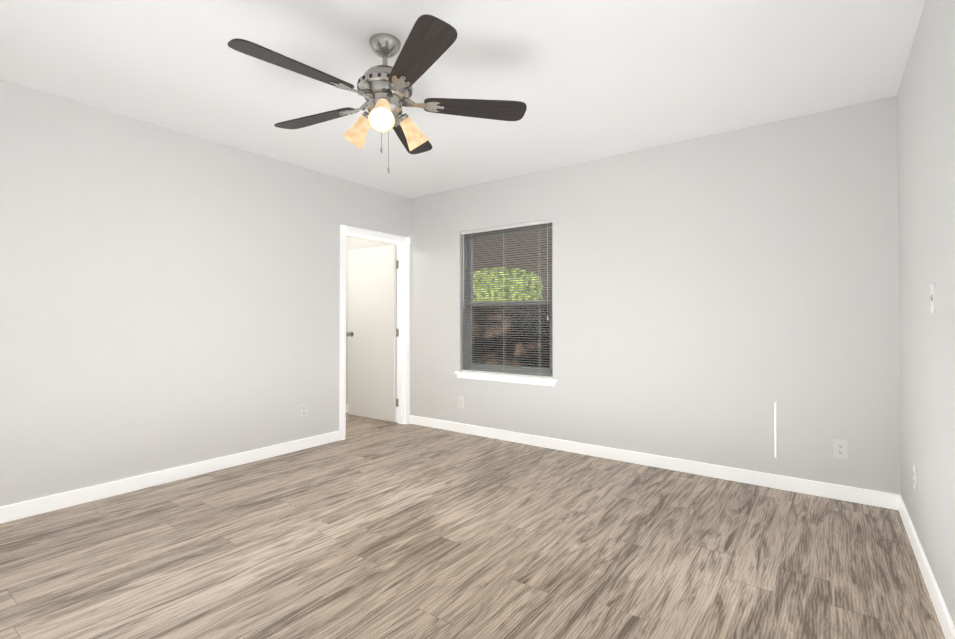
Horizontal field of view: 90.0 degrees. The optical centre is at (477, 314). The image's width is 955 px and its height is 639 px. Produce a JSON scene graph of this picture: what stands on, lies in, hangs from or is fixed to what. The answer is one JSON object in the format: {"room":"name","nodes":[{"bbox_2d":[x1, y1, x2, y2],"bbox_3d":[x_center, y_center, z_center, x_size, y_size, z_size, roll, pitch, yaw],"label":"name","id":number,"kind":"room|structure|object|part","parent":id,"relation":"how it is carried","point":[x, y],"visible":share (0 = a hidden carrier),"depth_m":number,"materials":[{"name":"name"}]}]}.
{"room":"empty bedroom","nodes":[
{"label":"empty bedroom","id":0,"kind":"room"},
{"bbox_2d":[0,79,408,506],"bbox_3d":[-2.067,-0.069,3.483,0.120,2.440,4.610,0,-1,36],"label":"wall","id":1,"kind":"structure","parent":0,"point":[169,298],"depth_m":3.22,"materials":[{"name":"white paint"}]},
{"bbox_2d":[0,431,339,523],"bbox_3d":[-2.293,1.101,3.050,0.013,0.090,3.425,0,-1,36],"label":"baseboard","id":2,"kind":"structure","parent":1,"relation":"attached to","point":[15,511],"depth_m":3.18,"materials":[{"name":"white paint"}]},
{"bbox_2d":[300,403,307,417],"bbox_3d":[-1.502,0.826,4.131,0.007,0.115,0.070,0,-1,36],"label":"outlet","id":3,"kind":"object","parent":1,"relation":"attached to","point":[303,410],"visible":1,"depth_m":4.13,"materials":[{"name":"white plastic"}]},
{"bbox_2d":[339,225,409,439],"bbox_3d":[-1.061,0.164,4.845,0.152,2.005,0.910,0,-1,36],"label":"door frame","id":4,"kind":"structure","parent":1,"relation":"attached to","point":[344,229],"depth_m":5.12,"materials":[{"name":"white paint"}]},
{"bbox_2d":[346,245,398,421],"bbox_3d":[-1.189,0.199,5.396,0.799,1.924,0.177,0,-1,36],"label":"door","id":5,"kind":"structure","parent":4,"relation":"in","point":[372,333],"depth_m":5.37,"materials":[{"name":"white paint"}]},
{"bbox_2d":[0,0,925,197],"bbox_3d":[-0.931,-1.358,2.661,5.540,0.120,4.610,0,-1,36],"label":"ceiling","id":6,"kind":"structure","parent":0,"point":[585,80],"depth_m":2.53,"materials":[{"name":"white paint"}]},
{"bbox_2d":[228,14,526,173],"bbox_3d":[-0.478,-0.988,2.267,1.319,0.630,1.313,0,-1,36],"label":"fan","id":7,"kind":"object","parent":6,"relation":"hanging from","point":[384,89],"visible":1,"depth_m":2.20,"materials":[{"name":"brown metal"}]},
{"bbox_3d":[-0.710,-1.028,2.002,0.150,0.052,0.611,-1,-1,44],"label":"blade","id":8,"kind":"part","parent":7,"relation":"part of","materials":[{"name":"brown wood"}]},
{"bbox_3d":[-0.786,-1.023,2.448,0.611,0.052,0.150,0,-1,26],"label":"blade","id":9,"kind":"part","parent":7,"relation":"part of","materials":[{"name":"brown wood"}]},
{"bbox_3d":[-0.441,-1.063,2.278,0.260,0.223,0.260,0,-1,36],"label":"motor","id":10,"kind":"part","parent":7,"relation":"part of","materials":[{"name":"silver metal"}]},
{"bbox_3d":[-0.441,-1.235,2.280,0.148,0.134,0.148,0,-1,36],"label":"canopy rod","id":11,"kind":"part","parent":7,"relation":"part of","materials":[{"name":"silver metal"}]},
{"bbox_3d":[-0.386,-1.020,2.658,0.150,0.052,0.611,0,-1,8],"label":"blade","id":12,"kind":"part","parent":7,"relation":"part of","materials":[{"name":"brown wood"}]},
{"bbox_3d":[-0.262,-1.029,1.937,0.150,0.052,0.611,0,-1,-28],"label":"blade","id":13,"kind":"part","parent":7,"relation":"part of","materials":[{"name":"brown wood"}]},
{"bbox_3d":[-0.062,-1.024,2.342,0.611,0.052,0.150,0,-1,-10],"label":"blade","id":14,"kind":"part","parent":7,"relation":"part of","materials":[{"name":"brown wood"}]},
{"bbox_2d":[0,412,944,638],"bbox_3d":[-0.931,1.192,2.632,5.540,0.100,4.610,0,-1,36],"label":"floor","id":15,"kind":"structure","parent":0,"point":[368,528],"depth_m":2.26,"materials":[{"name":"brown wood"}]},
{"bbox_2d":[346,96,900,494],"bbox_3d":[0.391,-0.058,4.442,5.540,2.440,0.150,0,-1,36],"label":"wall","id":16,"kind":"structure","parent":0,"point":[729,299],"depth_m":3.41,"materials":[{"name":"white paint"}]},
{"bbox_2d":[458,396,463,407],"bbox_3d":[-0.167,0.866,4.745,0.070,0.115,0.007,0,-1,36],"label":"outlet","id":17,"kind":"object","parent":16,"relation":"attached to","point":[460,401],"visible":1,"depth_m":4.74,"materials":[{"name":"white plastic"}]},
{"bbox_2d":[455,219,556,385],"bbox_3d":[0.272,-0.108,4.508,1.120,1.458,0.175,0,-1,36],"label":"window unit","id":18,"kind":"structure","parent":16,"relation":"in","point":[509,341],"depth_m":4.50,"materials":[{"name":"grey plastic"}]},
{"bbox_2d":[409,415,897,509],"bbox_3d":[0.866,1.112,3.978,4.000,0.090,0.013,0,-1,36],"label":"baseboard","id":19,"kind":"structure","parent":16,"relation":"attached to","point":[856,495],"depth_m":3.48,"materials":[{"name":"white paint"}]},
{"bbox_2d":[833,439,847,458],"bbox_3d":[2.253,0.833,2.963,0.070,0.115,0.007,0,-1,36],"label":"outlet","id":20,"kind":"object","parent":16,"relation":"attached to","point":[840,449],"visible":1,"depth_m":2.96,"materials":[{"name":"white plastic"}]},
{"bbox_2d":[897,0,954,625],"bbox_3d":[1.250,-0.097,1.040,0.120,2.440,4.610,0,-1,36],"label":"wall","id":21,"kind":"structure","parent":0,"point":[926,159],"depth_m":1.95,"materials":[{"name":"white paint"}]},
{"bbox_2d":[913,464,916,491],"bbox_3d":[2.116,0.788,2.311,0.007,0.115,0.070,0,-1,36],"label":"outlet","id":22,"kind":"object","parent":21,"relation":"attached to","point":[914,477],"visible":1,"depth_m":2.30,"materials":[{"name":"white plastic"}]},
{"bbox_2d":[898,495,954,638],"bbox_3d":[1.188,1.079,1.053,0.013,0.090,4.340,0,-1,36],"label":"baseboard","id":23,"kind":"structure","parent":21,"relation":"attached to","point":[944,617],"depth_m":1.95,"materials":[{"name":"white paint"}]},
{"bbox_2d":[928,283,934,312],"bbox_3d":[1.786,-0.067,1.881,0.016,0.115,0.070,0,-1,36],"label":"light switch","id":24,"kind":"object","parent":21,"relation":"attached to","point":[931,296],"visible":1,"depth_m":1.87,"materials":[{"name":"white plastic"}]},
{"label":"outside","id":25,"kind":"structure","parent":0,"visible":0},
{"bbox_3d":[4.521,1.284,8.937,16.000,0.100,12.010,0,-1,36],"label":"ground","id":26,"kind":"structure","parent":25,"visible":0},
{"bbox_2d":[473,267,542,301],"bbox_3d":[-0.076,0.199,9.696,3.274,2.335,0.918,0,-1,36],"label":"bush","id":27,"kind":"object","parent":26,"relation":"on","point":[506,285],"depth_m":8.88,"materials":[{"name":"green plant"}]},
{"bbox_2d":[473,230,551,298],"bbox_3d":[3.276,-0.846,11.487,19.000,4.276,4.581,0,-1,36],"label":"neighbouring house","id":28,"kind":"structure","parent":26,"relation":"on","point":[518,257],"depth_m":12.74,"materials":[{"name":"grey"}]}
]}

